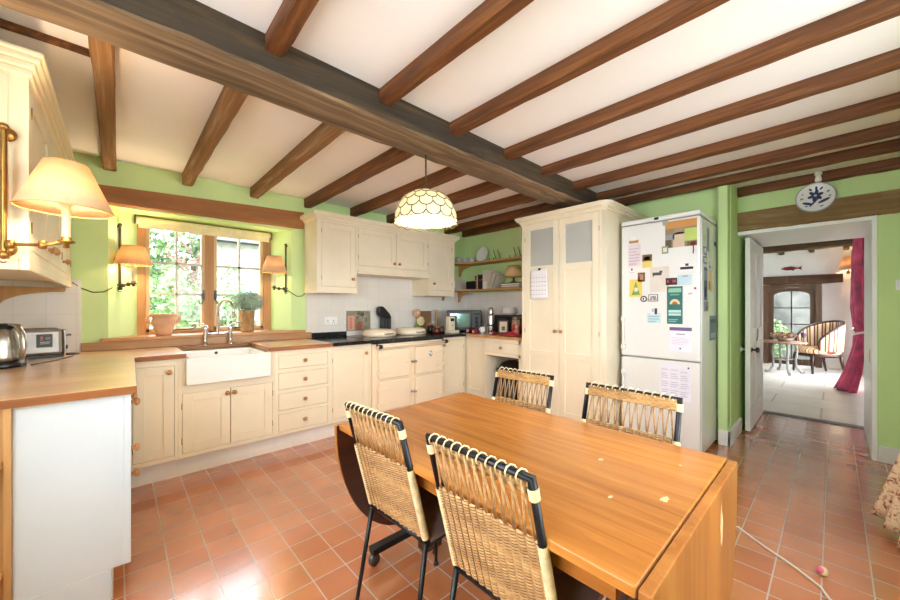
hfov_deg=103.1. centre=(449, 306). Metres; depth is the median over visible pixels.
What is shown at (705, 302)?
leaflet
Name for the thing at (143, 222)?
roller blind
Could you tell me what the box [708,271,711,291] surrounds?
leaflet
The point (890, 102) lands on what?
ceiling beam
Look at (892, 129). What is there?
ceiling beam
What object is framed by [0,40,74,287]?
upper cabinet
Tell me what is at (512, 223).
ceiling beam
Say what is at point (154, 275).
shrub
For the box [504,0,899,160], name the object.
ceiling beam
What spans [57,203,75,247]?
candle
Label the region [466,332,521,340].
countertop
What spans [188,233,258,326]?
house
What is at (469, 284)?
storage box
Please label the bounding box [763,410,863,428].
trim
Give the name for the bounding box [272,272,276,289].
candle
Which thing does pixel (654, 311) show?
photo card
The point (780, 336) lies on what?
flower arrangement
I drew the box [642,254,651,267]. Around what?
photo card
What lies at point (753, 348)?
door
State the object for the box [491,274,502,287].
booklet
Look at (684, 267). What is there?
magnet
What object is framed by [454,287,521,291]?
shelf board
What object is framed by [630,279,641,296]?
greeting card
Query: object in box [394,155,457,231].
pendant lamp
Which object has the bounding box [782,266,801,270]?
fish
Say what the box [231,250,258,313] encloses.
arch
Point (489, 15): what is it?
ceiling beam
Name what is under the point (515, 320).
storage jar
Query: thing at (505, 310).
pot
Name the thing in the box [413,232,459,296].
upper cabinet
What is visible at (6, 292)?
shelf
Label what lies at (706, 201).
wall
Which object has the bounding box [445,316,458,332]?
kitchen scale
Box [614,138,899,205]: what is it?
ceiling beam
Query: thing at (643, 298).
magnet
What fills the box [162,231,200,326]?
shrub
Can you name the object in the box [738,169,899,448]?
wall
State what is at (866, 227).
door frame
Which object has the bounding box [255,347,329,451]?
base cabinet
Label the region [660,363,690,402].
letter
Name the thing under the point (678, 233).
print
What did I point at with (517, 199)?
ceiling beam
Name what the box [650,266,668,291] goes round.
greeting card
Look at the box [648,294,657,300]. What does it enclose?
magnet
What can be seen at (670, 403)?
rattan chair
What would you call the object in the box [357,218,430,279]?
upper cabinet
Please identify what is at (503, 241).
wall
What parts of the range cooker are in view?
hotplate lid, plate, door, door, hotplate lid, door, door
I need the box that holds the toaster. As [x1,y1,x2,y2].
[23,328,70,359]
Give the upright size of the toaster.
0.191 m
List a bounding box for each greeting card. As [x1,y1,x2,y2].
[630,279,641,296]
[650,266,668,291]
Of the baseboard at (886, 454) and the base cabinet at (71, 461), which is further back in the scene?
the baseboard at (886, 454)
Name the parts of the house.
pane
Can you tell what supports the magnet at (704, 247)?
attached to the freezer
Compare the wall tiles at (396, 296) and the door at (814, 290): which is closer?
the wall tiles at (396, 296)
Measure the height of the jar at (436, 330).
0.084 m
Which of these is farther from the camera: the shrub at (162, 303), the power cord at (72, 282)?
the shrub at (162, 303)
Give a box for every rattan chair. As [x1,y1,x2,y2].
[345,401,445,599]
[425,433,603,599]
[433,367,553,554]
[580,382,683,445]
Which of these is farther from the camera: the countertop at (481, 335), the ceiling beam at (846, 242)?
the ceiling beam at (846, 242)
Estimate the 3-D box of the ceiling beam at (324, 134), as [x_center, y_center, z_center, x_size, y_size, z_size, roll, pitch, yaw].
[-1.219,-1.093,2.724,0.081,0.095,1.950,0,0,-43]
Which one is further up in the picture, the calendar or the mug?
the calendar
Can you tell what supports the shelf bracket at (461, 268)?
attached to the shelf board at (519, 258)
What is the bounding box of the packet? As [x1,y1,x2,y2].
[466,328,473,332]
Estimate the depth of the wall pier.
3.16 m
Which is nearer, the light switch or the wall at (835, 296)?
the light switch
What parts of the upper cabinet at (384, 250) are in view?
door, cornice, door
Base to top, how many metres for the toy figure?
0.119 m
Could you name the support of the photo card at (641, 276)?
attached to the freezer
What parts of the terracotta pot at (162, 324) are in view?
handle, handle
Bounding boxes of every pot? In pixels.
[145,314,181,334]
[239,310,254,331]
[502,307,515,314]
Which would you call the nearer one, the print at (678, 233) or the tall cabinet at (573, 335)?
the print at (678, 233)
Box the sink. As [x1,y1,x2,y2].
[183,347,270,385]
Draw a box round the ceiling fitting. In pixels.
[814,170,822,181]
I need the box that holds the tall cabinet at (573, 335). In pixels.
[515,199,648,425]
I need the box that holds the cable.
[736,526,831,599]
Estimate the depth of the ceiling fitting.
2.99 m
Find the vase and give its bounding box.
[356,322,362,329]
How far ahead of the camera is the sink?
2.72 m
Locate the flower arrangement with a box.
[769,331,797,341]
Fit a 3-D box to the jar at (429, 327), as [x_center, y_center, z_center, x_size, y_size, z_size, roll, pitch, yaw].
[-0.249,0.280,4.630,0.100,0.099,0.098,0,0,-43]
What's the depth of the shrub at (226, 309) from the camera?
5.99 m
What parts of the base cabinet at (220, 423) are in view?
door, door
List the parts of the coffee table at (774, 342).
leg, leg, leg, leg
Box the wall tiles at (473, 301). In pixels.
[465,292,521,329]
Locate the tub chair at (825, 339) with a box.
[792,320,845,373]
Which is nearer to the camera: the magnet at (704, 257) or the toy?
the toy
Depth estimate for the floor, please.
1.98 m
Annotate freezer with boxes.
[621,210,716,451]
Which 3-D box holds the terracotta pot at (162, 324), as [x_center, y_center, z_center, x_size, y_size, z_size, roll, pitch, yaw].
[-2.437,0.148,3.039,0.181,0.178,0.178,0,0,2]
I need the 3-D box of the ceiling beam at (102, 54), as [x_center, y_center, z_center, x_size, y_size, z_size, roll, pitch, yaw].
[-1.958,-1.093,2.037,0.081,0.095,1.950,0,0,-43]
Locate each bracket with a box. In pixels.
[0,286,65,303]
[458,292,467,301]
[459,265,468,276]
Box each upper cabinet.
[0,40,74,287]
[300,209,358,293]
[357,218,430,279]
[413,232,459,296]
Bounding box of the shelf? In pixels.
[0,409,11,599]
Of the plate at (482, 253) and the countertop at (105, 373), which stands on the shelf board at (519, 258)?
the plate at (482, 253)
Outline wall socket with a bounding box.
[324,317,336,324]
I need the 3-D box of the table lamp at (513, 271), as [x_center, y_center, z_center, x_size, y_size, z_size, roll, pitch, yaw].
[0.818,-0.422,4.584,0.233,0.220,0.233,0,0,-43]
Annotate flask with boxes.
[487,307,496,333]
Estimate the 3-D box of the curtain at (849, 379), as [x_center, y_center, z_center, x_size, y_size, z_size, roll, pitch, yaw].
[5.869,0.084,5.180,0.653,2.251,0.422,0,0,-43]
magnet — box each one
[629,237,638,243]
[640,296,646,301]
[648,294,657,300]
[662,246,667,253]
[666,278,676,284]
[680,263,692,271]
[703,246,706,254]
[703,256,706,263]
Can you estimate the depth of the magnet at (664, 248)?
3.00 m
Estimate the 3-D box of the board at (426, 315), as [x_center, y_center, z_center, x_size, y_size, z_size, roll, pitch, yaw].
[-0.331,0.191,4.806,0.200,0.272,0.014,0,0,-43]
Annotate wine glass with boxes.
[801,332,806,341]
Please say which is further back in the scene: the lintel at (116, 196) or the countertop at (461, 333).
the countertop at (461, 333)
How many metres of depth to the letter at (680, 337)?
2.91 m
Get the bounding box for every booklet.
[487,271,495,288]
[489,272,499,288]
[490,273,501,288]
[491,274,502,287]
[493,275,505,287]
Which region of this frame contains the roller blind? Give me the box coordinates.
[134,215,271,241]
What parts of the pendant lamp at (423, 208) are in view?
lamp shade, chain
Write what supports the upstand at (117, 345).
on the countertop at (105, 373)
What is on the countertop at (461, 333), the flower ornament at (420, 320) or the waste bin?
the flower ornament at (420, 320)
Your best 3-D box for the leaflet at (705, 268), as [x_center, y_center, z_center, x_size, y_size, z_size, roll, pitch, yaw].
[2.102,-0.191,2.935,0.112,0.270,0.002,0,0,-43]
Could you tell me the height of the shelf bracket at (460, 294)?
0.150 m
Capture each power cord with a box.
[30,355,73,364]
[72,282,112,292]
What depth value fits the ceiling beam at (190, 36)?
1.58 m
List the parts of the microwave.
door, control panel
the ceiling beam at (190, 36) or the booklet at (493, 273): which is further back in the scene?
the booklet at (493, 273)
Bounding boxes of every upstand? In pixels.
[81,332,311,351]
[312,331,346,337]
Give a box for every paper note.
[628,243,640,266]
[647,313,660,322]
[677,274,691,284]
[684,286,696,300]
[707,228,708,251]
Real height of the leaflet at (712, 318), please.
0.214 m
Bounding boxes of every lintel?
[98,184,303,228]
[737,189,899,231]
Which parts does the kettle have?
lid, handle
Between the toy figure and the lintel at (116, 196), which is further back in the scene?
the toy figure
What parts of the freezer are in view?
handle, handle, door, door, panel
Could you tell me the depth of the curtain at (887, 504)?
1.92 m
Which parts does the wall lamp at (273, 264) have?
lamp shade, rod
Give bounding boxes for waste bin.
[498,360,518,399]
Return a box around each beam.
[0,0,597,207]
[88,36,116,171]
[182,86,247,185]
[250,122,345,198]
[265,0,318,57]
[304,147,413,207]
[350,167,466,216]
[380,0,533,106]
[386,181,504,223]
[422,193,538,229]
[444,203,561,233]
[450,0,729,136]
[462,220,519,236]
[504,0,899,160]
[541,48,899,176]
[573,92,899,190]
[597,121,899,199]
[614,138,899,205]
[737,157,899,197]
[762,239,852,253]
[763,273,842,284]
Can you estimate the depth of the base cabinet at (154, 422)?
2.45 m
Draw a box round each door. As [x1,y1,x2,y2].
[740,238,762,430]
[763,284,821,367]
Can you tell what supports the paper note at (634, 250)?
attached to the freezer
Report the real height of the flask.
0.324 m
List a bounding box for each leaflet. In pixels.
[704,267,706,299]
[704,301,707,311]
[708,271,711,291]
[710,315,715,340]
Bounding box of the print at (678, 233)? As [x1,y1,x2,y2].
[665,217,696,247]
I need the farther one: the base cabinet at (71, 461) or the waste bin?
the waste bin
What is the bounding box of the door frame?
[738,215,877,460]
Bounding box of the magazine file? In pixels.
[483,270,494,288]
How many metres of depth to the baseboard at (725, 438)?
3.16 m
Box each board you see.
[420,311,430,330]
[454,256,521,266]
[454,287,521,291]
[495,315,521,316]
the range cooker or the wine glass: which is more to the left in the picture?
the range cooker
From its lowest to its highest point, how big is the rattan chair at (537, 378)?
0.876 m
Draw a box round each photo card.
[638,272,644,281]
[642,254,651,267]
[651,308,657,314]
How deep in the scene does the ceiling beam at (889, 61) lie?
1.95 m
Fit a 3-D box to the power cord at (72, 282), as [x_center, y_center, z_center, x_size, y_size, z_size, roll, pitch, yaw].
[-2.681,-0.144,2.681,0.220,0.077,0.011,0,0,-44]
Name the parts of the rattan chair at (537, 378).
woven panel, steel frame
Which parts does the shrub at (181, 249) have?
stem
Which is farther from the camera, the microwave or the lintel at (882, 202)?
the microwave
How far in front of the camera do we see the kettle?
1.93 m
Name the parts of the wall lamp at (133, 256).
rod, arm, lamp shade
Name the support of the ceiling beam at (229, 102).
attached to the ceiling
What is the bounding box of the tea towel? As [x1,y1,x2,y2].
[498,331,521,336]
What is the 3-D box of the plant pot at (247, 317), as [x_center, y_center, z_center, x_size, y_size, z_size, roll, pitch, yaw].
[-1.968,0.135,3.468,0.134,0.205,0.134,0,0,-43]
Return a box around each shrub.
[150,231,162,309]
[150,267,200,328]
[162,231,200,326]
[217,263,244,325]
[774,319,790,356]
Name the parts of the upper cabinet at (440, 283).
door, cornice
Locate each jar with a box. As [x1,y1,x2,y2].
[427,325,433,332]
[432,327,440,333]
[512,317,520,331]
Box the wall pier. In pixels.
[718,185,737,430]
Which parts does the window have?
sash, handle, handle, sash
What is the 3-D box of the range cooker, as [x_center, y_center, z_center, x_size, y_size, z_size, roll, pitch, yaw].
[-0.616,0.731,4.087,0.946,0.978,0.743,0,0,-43]
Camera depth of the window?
3.36 m
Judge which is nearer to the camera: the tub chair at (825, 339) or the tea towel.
the tea towel
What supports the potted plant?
on the window sill
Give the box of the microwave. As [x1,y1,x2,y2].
[447,310,480,330]
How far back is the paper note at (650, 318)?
3.07 m
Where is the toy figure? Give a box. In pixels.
[514,325,519,333]
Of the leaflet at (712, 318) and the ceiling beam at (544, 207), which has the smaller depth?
the leaflet at (712, 318)
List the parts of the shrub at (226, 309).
stem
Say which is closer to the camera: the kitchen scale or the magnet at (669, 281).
the magnet at (669, 281)
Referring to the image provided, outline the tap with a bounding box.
[191,298,242,344]
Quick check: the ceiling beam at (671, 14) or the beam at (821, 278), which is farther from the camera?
the beam at (821, 278)
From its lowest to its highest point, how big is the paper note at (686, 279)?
0.085 m
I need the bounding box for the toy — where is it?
[816,566,828,576]
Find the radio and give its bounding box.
[494,316,521,333]
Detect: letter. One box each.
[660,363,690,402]
[670,327,691,352]
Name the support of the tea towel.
on the countertop at (481, 335)
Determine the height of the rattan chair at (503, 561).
0.876 m
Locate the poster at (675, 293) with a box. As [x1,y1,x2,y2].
[667,286,682,323]
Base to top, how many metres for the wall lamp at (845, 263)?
0.310 m
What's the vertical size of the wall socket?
0.087 m
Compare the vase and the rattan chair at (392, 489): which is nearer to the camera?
the rattan chair at (392, 489)
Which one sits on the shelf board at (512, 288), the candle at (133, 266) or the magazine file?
the magazine file
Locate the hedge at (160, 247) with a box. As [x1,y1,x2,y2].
[150,229,183,317]
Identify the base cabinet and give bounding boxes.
[12,393,139,599]
[131,359,177,487]
[177,351,274,475]
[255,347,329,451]
[328,344,370,436]
[442,336,465,396]
[466,336,484,397]
[485,338,521,400]
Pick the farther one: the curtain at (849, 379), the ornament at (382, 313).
the curtain at (849, 379)
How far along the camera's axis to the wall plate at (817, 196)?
3.04 m
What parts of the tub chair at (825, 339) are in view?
leg, leg, seat, seat rail, rail, backrest, leg, leg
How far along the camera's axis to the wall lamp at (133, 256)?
2.81 m
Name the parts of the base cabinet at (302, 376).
drawer, drawer, drawer, drawer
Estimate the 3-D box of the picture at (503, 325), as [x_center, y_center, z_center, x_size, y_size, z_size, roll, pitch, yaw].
[0.651,0.244,4.357,0.090,0.128,0.026,0,0,18]
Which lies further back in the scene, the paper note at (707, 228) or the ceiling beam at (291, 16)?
the paper note at (707, 228)
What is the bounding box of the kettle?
[0,323,27,368]
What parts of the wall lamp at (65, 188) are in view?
rod, arm, lamp shade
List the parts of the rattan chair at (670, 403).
woven panel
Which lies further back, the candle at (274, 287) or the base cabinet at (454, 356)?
the base cabinet at (454, 356)
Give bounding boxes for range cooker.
[344,327,447,412]
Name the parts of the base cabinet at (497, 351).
drawer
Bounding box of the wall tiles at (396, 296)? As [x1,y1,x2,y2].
[306,276,465,335]
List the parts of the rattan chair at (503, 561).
leg, steel frame, woven panel, seat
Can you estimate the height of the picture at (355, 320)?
0.231 m
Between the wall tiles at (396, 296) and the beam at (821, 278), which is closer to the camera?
the wall tiles at (396, 296)
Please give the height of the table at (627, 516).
0.720 m
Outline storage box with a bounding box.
[466,281,474,288]
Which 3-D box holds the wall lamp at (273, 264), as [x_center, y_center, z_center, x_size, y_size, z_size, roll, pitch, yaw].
[-1.722,-0.393,3.561,0.293,0.519,0.235,0,0,-43]
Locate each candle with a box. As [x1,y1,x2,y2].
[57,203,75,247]
[129,263,136,285]
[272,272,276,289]
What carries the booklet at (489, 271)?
on the shelf board at (512, 288)
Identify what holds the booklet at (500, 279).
on the shelf board at (512, 288)
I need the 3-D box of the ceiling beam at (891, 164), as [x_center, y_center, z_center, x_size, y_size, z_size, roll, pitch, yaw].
[3.142,-1.098,3.045,0.077,0.084,1.080,0,0,-43]
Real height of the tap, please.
0.406 m
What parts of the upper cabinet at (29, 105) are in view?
panel, light rail, cornice, door, knob, door, door, knob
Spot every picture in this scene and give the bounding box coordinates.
[346,311,369,330]
[500,322,506,331]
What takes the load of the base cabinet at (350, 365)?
on the floor
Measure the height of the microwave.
0.285 m
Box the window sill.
[102,330,304,341]
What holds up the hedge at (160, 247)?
on the ground
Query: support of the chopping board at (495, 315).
on the radio
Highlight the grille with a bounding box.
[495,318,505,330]
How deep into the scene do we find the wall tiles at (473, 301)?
4.99 m
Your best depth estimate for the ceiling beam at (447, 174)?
3.33 m
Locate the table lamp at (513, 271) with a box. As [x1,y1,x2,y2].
[505,265,521,281]
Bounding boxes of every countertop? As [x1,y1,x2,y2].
[0,338,332,409]
[306,336,372,346]
[426,330,486,337]
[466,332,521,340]
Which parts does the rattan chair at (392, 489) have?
leg, woven panel, leg, seat, leg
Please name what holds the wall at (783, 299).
on the ground
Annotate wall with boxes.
[71,151,464,350]
[465,226,521,293]
[626,184,734,439]
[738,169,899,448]
[763,246,863,370]
[774,291,809,359]
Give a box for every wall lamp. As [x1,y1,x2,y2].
[0,122,114,262]
[113,223,152,291]
[261,244,287,293]
[839,256,850,273]
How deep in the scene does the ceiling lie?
1.85 m
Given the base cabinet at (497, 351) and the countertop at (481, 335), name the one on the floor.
the base cabinet at (497, 351)
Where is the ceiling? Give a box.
[0,0,899,223]
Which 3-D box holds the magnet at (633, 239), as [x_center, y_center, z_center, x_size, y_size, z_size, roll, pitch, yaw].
[1.638,-0.597,3.183,0.004,0.057,0.080,0,0,-43]
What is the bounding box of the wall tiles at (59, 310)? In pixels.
[0,280,80,352]
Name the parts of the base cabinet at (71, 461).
knob, knob, knob, knob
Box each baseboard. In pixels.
[718,418,741,446]
[878,445,899,464]
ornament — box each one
[376,306,390,328]
[414,309,424,326]
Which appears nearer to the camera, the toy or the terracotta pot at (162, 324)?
the toy
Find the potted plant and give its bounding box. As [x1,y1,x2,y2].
[231,290,263,331]
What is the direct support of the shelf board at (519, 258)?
attached to the wall at (503, 241)
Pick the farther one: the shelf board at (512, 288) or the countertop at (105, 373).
the shelf board at (512, 288)
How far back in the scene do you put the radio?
4.53 m
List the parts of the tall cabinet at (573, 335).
door, glass pane, door, glass pane, cornice, corner post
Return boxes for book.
[348,316,353,329]
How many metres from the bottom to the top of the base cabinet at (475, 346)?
0.855 m
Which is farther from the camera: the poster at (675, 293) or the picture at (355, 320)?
the picture at (355, 320)
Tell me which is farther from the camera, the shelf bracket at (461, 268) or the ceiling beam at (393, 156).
the shelf bracket at (461, 268)
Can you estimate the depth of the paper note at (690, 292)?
2.87 m
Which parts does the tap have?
spout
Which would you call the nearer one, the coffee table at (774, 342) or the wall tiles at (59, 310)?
the wall tiles at (59, 310)
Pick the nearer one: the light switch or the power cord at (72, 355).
the power cord at (72, 355)
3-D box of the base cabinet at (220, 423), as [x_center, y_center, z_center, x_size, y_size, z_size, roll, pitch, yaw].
[-1.883,0.792,2.957,0.644,0.855,0.634,0,0,-43]
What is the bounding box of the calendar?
[531,268,547,298]
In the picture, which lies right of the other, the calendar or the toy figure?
the calendar
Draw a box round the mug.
[479,327,485,332]
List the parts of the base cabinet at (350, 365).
door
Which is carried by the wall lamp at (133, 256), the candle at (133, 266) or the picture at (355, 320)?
the candle at (133, 266)
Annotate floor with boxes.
[112,363,899,599]
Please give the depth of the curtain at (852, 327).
6.50 m
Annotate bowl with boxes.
[777,338,792,341]
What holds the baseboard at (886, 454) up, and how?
attached to the wall
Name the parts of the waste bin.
lid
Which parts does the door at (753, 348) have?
knob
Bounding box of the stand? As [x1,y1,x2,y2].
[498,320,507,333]
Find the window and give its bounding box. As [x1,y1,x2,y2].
[137,215,270,334]
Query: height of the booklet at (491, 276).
0.224 m
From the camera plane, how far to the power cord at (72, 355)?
2.14 m
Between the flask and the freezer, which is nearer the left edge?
the flask
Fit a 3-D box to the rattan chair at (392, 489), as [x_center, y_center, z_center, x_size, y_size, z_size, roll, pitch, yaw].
[-0.102,0.782,1.383,0.390,0.876,0.508,0,0,44]
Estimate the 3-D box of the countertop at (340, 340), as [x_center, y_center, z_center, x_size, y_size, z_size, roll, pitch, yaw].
[-1.143,0.346,3.655,0.412,0.033,0.660,0,0,-43]
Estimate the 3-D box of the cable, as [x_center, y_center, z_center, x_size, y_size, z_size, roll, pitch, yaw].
[1.149,1.214,1.649,0.945,0.011,0.893,0,0,18]
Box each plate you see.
[476,247,487,260]
[795,182,836,211]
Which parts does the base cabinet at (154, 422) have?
door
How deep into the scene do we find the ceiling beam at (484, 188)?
3.39 m
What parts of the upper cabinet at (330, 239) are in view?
cornice, door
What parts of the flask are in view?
cup lid, handle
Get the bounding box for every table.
[334,392,736,599]
[763,340,807,375]
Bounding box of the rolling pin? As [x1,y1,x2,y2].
[435,310,437,326]
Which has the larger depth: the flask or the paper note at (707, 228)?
the flask
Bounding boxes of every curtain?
[833,238,863,392]
[850,250,854,343]
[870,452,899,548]
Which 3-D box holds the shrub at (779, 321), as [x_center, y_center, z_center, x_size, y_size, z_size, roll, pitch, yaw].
[8.094,0.846,9.363,1.232,1.378,1.218,0,0,-43]
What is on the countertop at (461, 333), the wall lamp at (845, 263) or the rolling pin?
the rolling pin
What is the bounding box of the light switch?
[896,280,899,289]

